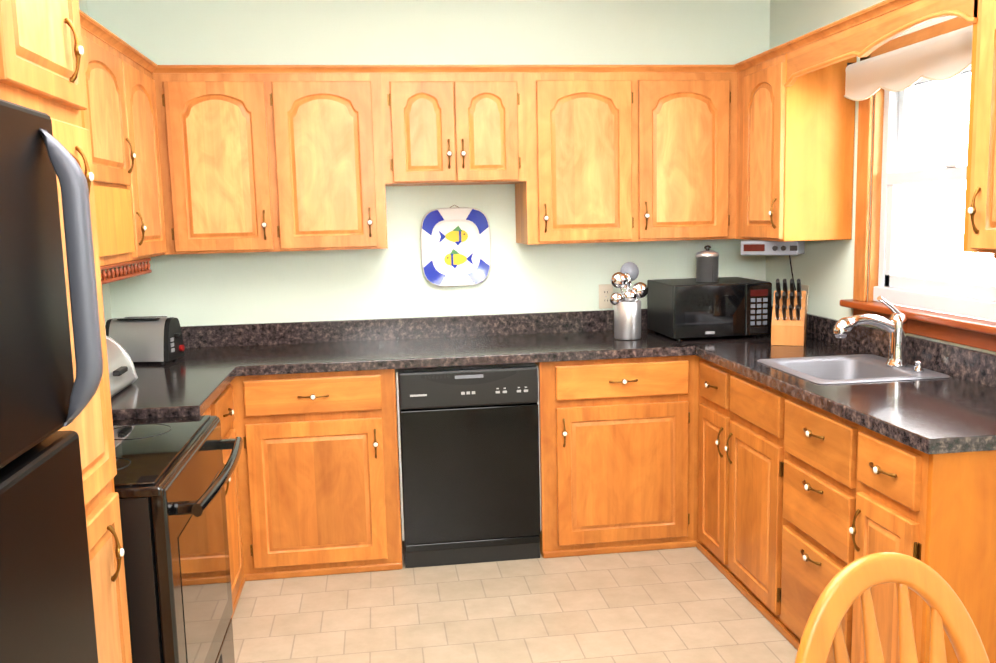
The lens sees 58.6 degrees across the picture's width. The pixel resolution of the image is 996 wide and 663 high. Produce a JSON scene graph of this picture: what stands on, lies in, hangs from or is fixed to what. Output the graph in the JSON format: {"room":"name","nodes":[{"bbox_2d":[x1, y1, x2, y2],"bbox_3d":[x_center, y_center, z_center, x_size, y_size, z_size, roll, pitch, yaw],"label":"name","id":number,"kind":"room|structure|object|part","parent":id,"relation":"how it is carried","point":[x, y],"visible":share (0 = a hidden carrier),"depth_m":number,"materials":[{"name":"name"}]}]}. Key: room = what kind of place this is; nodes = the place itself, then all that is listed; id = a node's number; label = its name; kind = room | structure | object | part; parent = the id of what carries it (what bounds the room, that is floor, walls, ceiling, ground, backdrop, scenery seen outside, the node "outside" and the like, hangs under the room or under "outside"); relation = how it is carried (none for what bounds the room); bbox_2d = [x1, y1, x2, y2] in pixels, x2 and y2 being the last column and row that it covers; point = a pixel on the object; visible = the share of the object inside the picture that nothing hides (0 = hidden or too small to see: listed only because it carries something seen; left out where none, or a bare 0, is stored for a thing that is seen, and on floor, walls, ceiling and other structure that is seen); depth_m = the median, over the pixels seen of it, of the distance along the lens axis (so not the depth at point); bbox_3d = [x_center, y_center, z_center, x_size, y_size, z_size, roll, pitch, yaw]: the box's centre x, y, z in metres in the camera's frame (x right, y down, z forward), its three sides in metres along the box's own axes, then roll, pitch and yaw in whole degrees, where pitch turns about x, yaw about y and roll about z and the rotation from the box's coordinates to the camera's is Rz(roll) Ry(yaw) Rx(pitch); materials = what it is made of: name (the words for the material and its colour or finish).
{"room":"kitchen","nodes":[
{"label":"kitchen","id":0,"kind":"room"},
{"bbox_2d":[79,0,111,324],"bbox_3d":[-1.430,0.118,1.107,0.120,2.520,6.000,-2,8,-8],"label":"wall","id":1,"kind":"structure","parent":0,"point":[105,287],"depth_m":4.00,"materials":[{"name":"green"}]},
{"bbox_2d":[0,12,7,83],"bbox_3d":[-1.055,-0.544,0.902,0.618,0.397,0.980,-2,8,-8],"label":"upper cabinet","id":2,"kind":"object","parent":1,"relation":"attached to","point":[3,59],"depth_m":1.47,"materials":[{"name":"brown wood"}]},
{"bbox_3d":[0.056,-0.925,2.205,2.540,0.030,3.330,-2,8,-8],"label":"crown","id":3,"kind":"part","parent":2,"relation":"part of","materials":[{"name":"brown wood"}]},
{"bbox_2d":[96,21,171,283],"bbox_3d":[-1.503,-0.611,3.192,0.348,0.837,1.040,-2,8,-8],"label":"upper cabinet","id":4,"kind":"object","parent":1,"relation":"attached to","point":[129,80],"depth_m":3.25,"materials":[{"name":"brown wood"}]},
{"bbox_3d":[-1.368,-0.213,3.129,0.100,0.058,0.760,-2,8,-8],"label":"spice rail","id":5,"kind":"part","parent":4,"relation":"part of","materials":[{"name":"brown wood"}]},
{"bbox_2d":[86,0,769,325],"bbox_3d":[-0.223,-0.332,4.333,3.410,2.520,0.120,-2,8,-8],"label":"wall","id":6,"kind":"structure","parent":0,"point":[391,281],"depth_m":4.20,"materials":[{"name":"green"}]},
{"bbox_2d":[160,65,387,254],"bbox_3d":[-0.989,-0.749,3.932,0.959,0.778,0.348,-2,8,-8],"label":"upper cabinet","id":7,"kind":"object","parent":6,"relation":"attached to","point":[172,160],"depth_m":3.77,"materials":[{"name":"brown wood"}]},
{"bbox_2d":[420,205,490,286],"bbox_3d":[-0.202,-0.410,4.247,0.336,0.389,0.028,-2,8,-8],"label":"plate","id":8,"kind":"object","parent":6,"relation":"attached to","point":[456,247],"visible":1,"depth_m":4.25,"materials":[{"name":"white ceramic"}]},
{"bbox_2d":[384,65,531,187],"bbox_3d":[-0.209,-0.920,4.020,0.623,0.497,0.348,-2,8,-8],"label":"upper cabinet","id":9,"kind":"object","parent":6,"relation":"attached to","point":[448,124],"depth_m":3.85,"materials":[{"name":"brown wood"}]},
{"bbox_2d":[599,284,612,308],"bbox_3d":[0.534,-0.173,4.392,0.072,0.120,0.008,-2,8,-8],"label":"electrical outlet","id":10,"kind":"object","parent":6,"relation":"attached to","point":[605,292],"visible":0.92,"depth_m":4.39,"materials":[{"name":"beige plastic"}]},
{"bbox_2d":[515,65,731,244],"bbox_3d":[0.597,-0.814,4.146,0.998,0.778,0.348,-2,8,-8],"label":"upper cabinet","id":11,"kind":"object","parent":6,"relation":"attached to","point":[621,153],"depth_m":3.98,"materials":[{"name":"brown wood"}]},
{"bbox_2d":[232,530,797,662],"bbox_3d":[0.229,1.350,1.496,3.410,0.100,6.240,-2,8,-8],"label":"floor","id":12,"kind":"structure","parent":0,"point":[687,605],"depth_m":3.33,"materials":[{"name":"tile"}]},
{"bbox_2d":[0,99,102,662],"bbox_3d":[-0.948,0.532,1.061,0.729,1.690,0.934,-2,8,-8],"label":"fridge","id":13,"kind":"object","parent":12,"relation":"on","point":[46,607],"visible":1,"depth_m":1.36,"materials":[{"name":"black metal"}]},
{"bbox_2d":[0,0,131,662],"bbox_3d":[-1.135,0.225,1.733,0.618,2.132,0.483,-2,8,-8],"label":"tall cabinet","id":14,"kind":"object","parent":12,"relation":"on","point":[50,45],"depth_m":1.84,"materials":[{"name":"brown wood"}]},
{"bbox_2d":[113,415,242,662],"bbox_3d":[-1.111,0.659,2.454,0.768,1.084,0.772,-2,8,-8],"label":"range","id":15,"kind":"object","parent":12,"relation":"on","point":[172,477],"visible":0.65,"depth_m":2.27,"materials":[{"name":"black metal"}]},
{"bbox_2d":[127,372,250,617],"bbox_3d":[-1.315,0.671,3.234,0.628,0.868,0.810,-2,8,-8],"label":"base cabinet","id":16,"kind":"object","parent":12,"relation":"on","point":[225,406],"depth_m":3.47,"materials":[{"name":"brown wood"}]},
{"bbox_2d":[239,368,402,580],"bbox_3d":[-0.798,0.561,3.983,0.685,0.868,0.628,-2,8,-8],"label":"base cabinet","id":17,"kind":"object","parent":12,"relation":"on","point":[321,490],"depth_m":3.68,"materials":[{"name":"brown wood"}]},
{"bbox_2d":[133,328,822,371],"bbox_3d":[-0.160,0.084,3.997,3.166,0.040,0.618,-2,8,-8],"label":"countertop","id":18,"kind":"structure","parent":17,"relation":"on","point":[516,347],"depth_m":3.85,"materials":[{"name":"black stone"}]},
{"bbox_2d":[105,316,184,363],"bbox_3d":[-1.479,0.034,3.733,0.297,0.186,0.165,-1,7,4],"label":"toaster","id":19,"kind":"object","parent":18,"relation":"on","point":[151,339],"visible":0.81,"depth_m":3.67,"materials":[{"name":"silver metal"}]},
{"bbox_2d":[610,262,647,339],"bbox_3d":[0.600,-0.141,4.076,0.191,0.349,0.124,-2,8,-8],"label":"utensil crock","id":20,"kind":"object","parent":18,"relation":"on","point":[627,314],"visible":1,"depth_m":4.04,"materials":[{"name":"silver metal"}]},
{"bbox_2d":[647,277,771,339],"bbox_3d":[0.981,-0.112,4.160,0.460,0.251,0.397,-2,8,-8],"label":"microwave","id":21,"kind":"object","parent":18,"relation":"on","point":[678,309],"visible":1,"depth_m":3.97,"materials":[{"name":"black"}]},
{"bbox_2d":[696,245,718,281],"bbox_3d":[0.967,-0.314,4.095,0.106,0.166,0.106,-2,8,-8],"label":"steel canister","id":22,"kind":"object","parent":21,"relation":"on","point":[707,264],"visible":1,"depth_m":4.06,"materials":[{"name":"silver metal"}]},
{"bbox_2d":[771,279,806,345],"bbox_3d":[1.250,-0.090,3.814,0.132,0.285,0.233,2,8,22],"label":"knife block","id":23,"kind":"object","parent":18,"relation":"on","point":[789,316],"visible":1,"depth_m":3.77,"materials":[{"name":"brown wood"}]},
{"bbox_2d":[111,340,862,419],"bbox_3d":[-0.065,0.180,3.244,3.146,0.040,0.931,-2,8,-8],"label":"countertop","id":24,"kind":"structure","parent":17,"relation":"on","point":[156,391],"depth_m":3.22,"materials":[{"name":"black stone"}]},
{"bbox_2d":[106,336,137,396],"bbox_3d":[-1.428,0.118,3.010,0.302,0.204,0.400,-2,8,-8],"label":"bread box","id":25,"kind":"object","parent":24,"relation":"on","point":[122,372],"visible":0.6,"depth_m":3.10,"materials":[{"name":"silver metal"}]},
{"bbox_2d":[751,352,954,423],"bbox_3d":[1.264,0.213,3.214,0.484,0.170,0.509,-2,8,-8],"label":"sink","id":26,"kind":"object","parent":24,"relation":"in","point":[832,367],"depth_m":3.27,"materials":[{"name":"silver metal"}]},
{"bbox_2d":[831,296,926,371],"bbox_3d":[1.344,0.007,3.121,0.271,0.255,0.185,-2,8,-8],"label":"faucet","id":27,"kind":"object","parent":24,"relation":"on","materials":[{"name":"silver metal"}]},
{"bbox_2d":[395,363,540,567],"bbox_3d":[-0.151,0.547,4.034,0.602,0.852,0.586,-2,8,-8],"label":"dishwasher","id":28,"kind":"object","parent":12,"relation":"on","point":[469,458],"visible":1,"depth_m":3.75,"materials":[{"name":"black plastic"}]},
{"bbox_2d":[536,352,694,557],"bbox_3d":[0.504,0.507,4.159,0.725,0.868,0.628,-2,8,-8],"label":"base cabinet","id":29,"kind":"object","parent":12,"relation":"on","point":[617,433],"depth_m":3.85,"materials":[{"name":"brown wood"}]},
{"bbox_2d":[691,352,778,581],"bbox_3d":[1.189,0.544,3.752,0.598,0.868,0.450,-2,8,-8],"label":"base cabinet","id":30,"kind":"object","parent":12,"relation":"on","point":[721,396],"depth_m":3.66,"materials":[{"name":"brown wood"}]},
{"bbox_2d":[731,420,794,642],"bbox_3d":[1.257,0.707,3.296,0.598,0.660,0.585,-2,8,-8],"label":"base cabinet","id":31,"kind":"object","parent":12,"relation":"on","point":[779,486],"depth_m":3.23,"materials":[{"name":"brown wood"}]},
{"bbox_2d":[791,396,846,662],"bbox_3d":[1.318,0.662,2.832,0.598,0.868,0.333,-2,8,-8],"label":"base cabinet","id":32,"kind":"object","parent":12,"relation":"on","point":[819,458],"depth_m":2.83,"materials":[{"name":"brown wood"}]},
{"bbox_2d":[795,552,989,662],"bbox_3d":[0.710,0.854,1.315,0.450,0.915,0.505,-3,8,-14],"label":"chair","id":33,"kind":"object","parent":12,"relation":"on","point":[847,586],"visible":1,"depth_m":1.48,"materials":[{"name":"brown wood"}]},
{"bbox_2d":[843,416,995,662],"bbox_3d":[1.364,0.704,2.500,0.598,0.868,0.342,-2,8,-8],"label":"base cabinet","id":34,"kind":"object","parent":12,"relation":"on","point":[939,512],"depth_m":2.32,"materials":[{"name":"brown wood"}]},
{"bbox_2d":[795,376,995,455],"bbox_3d":[1.315,0.231,2.608,0.588,0.040,0.725,-2,8,-8],"label":"countertop","id":35,"kind":"structure","parent":34,"relation":"on","point":[952,415],"depth_m":2.56,"materials":[{"name":"black stone"}]},
{"bbox_2d":[766,0,995,354],"bbox_3d":[1.828,-0.015,1.546,0.120,2.520,6.000,-2,8,-8],"label":"wall","id":36,"kind":"structure","parent":0,"point":[823,270],"depth_m":3.91,"materials":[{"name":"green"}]},
{"bbox_2d":[732,40,863,240],"bbox_3d":[1.264,-0.789,3.838,0.318,0.778,0.488,-2,8,-8],"label":"upper cabinet","id":37,"kind":"object","parent":36,"relation":"attached to","point":[793,122],"depth_m":3.62,"materials":[{"name":"brown wood"}]},
{"bbox_2d":[740,240,804,290],"bbox_3d":[1.240,-0.267,3.894,0.376,0.268,0.315,-2,8,-8],"label":"radio","id":38,"kind":"object","parent":37,"relation":"attached to","point":[758,247],"visible":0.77,"depth_m":3.79,"materials":[{"name":"grey plastic"}]},
{"bbox_2d":[801,284,808,311],"bbox_3d":[1.412,-0.155,4.091,0.008,0.120,0.070,-2,8,-8],"label":"electrical outlet","id":39,"kind":"object","parent":36,"relation":"attached to","point":[805,288],"visible":0.27,"depth_m":4.06,"materials":[{"name":"beige plastic"}]},
{"bbox_2d":[840,17,995,351],"bbox_3d":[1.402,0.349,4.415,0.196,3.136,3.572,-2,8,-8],"label":"window unit","id":40,"kind":"structure","parent":36,"relation":"in","point":[889,75],"depth_m":3.34,"materials":[{"name":"white wood"}]},
{"bbox_3d":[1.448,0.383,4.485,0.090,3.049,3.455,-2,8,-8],"label":"frame","id":41,"kind":"part","parent":40,"relation":"part of","materials":[{"name":"white plastic"}]},
{"bbox_2d":[960,0,995,252],"bbox_3d":[1.500,-0.574,2.151,0.318,0.778,0.698,-2,8,-8],"label":"upper cabinet","id":42,"kind":"object","parent":36,"relation":"attached to","point":[980,197],"depth_m":2.40,"materials":[{"name":"brown wood"}]},
{"label":"outside","id":43,"kind":"structure","parent":0,"visible":0},
{"bbox_2d":[900,73,995,320],"bbox_3d":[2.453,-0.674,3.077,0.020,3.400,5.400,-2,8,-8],"label":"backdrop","id":44,"kind":"structure","parent":43,"point":[932,227],"depth_m":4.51,"materials":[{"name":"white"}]}
]}

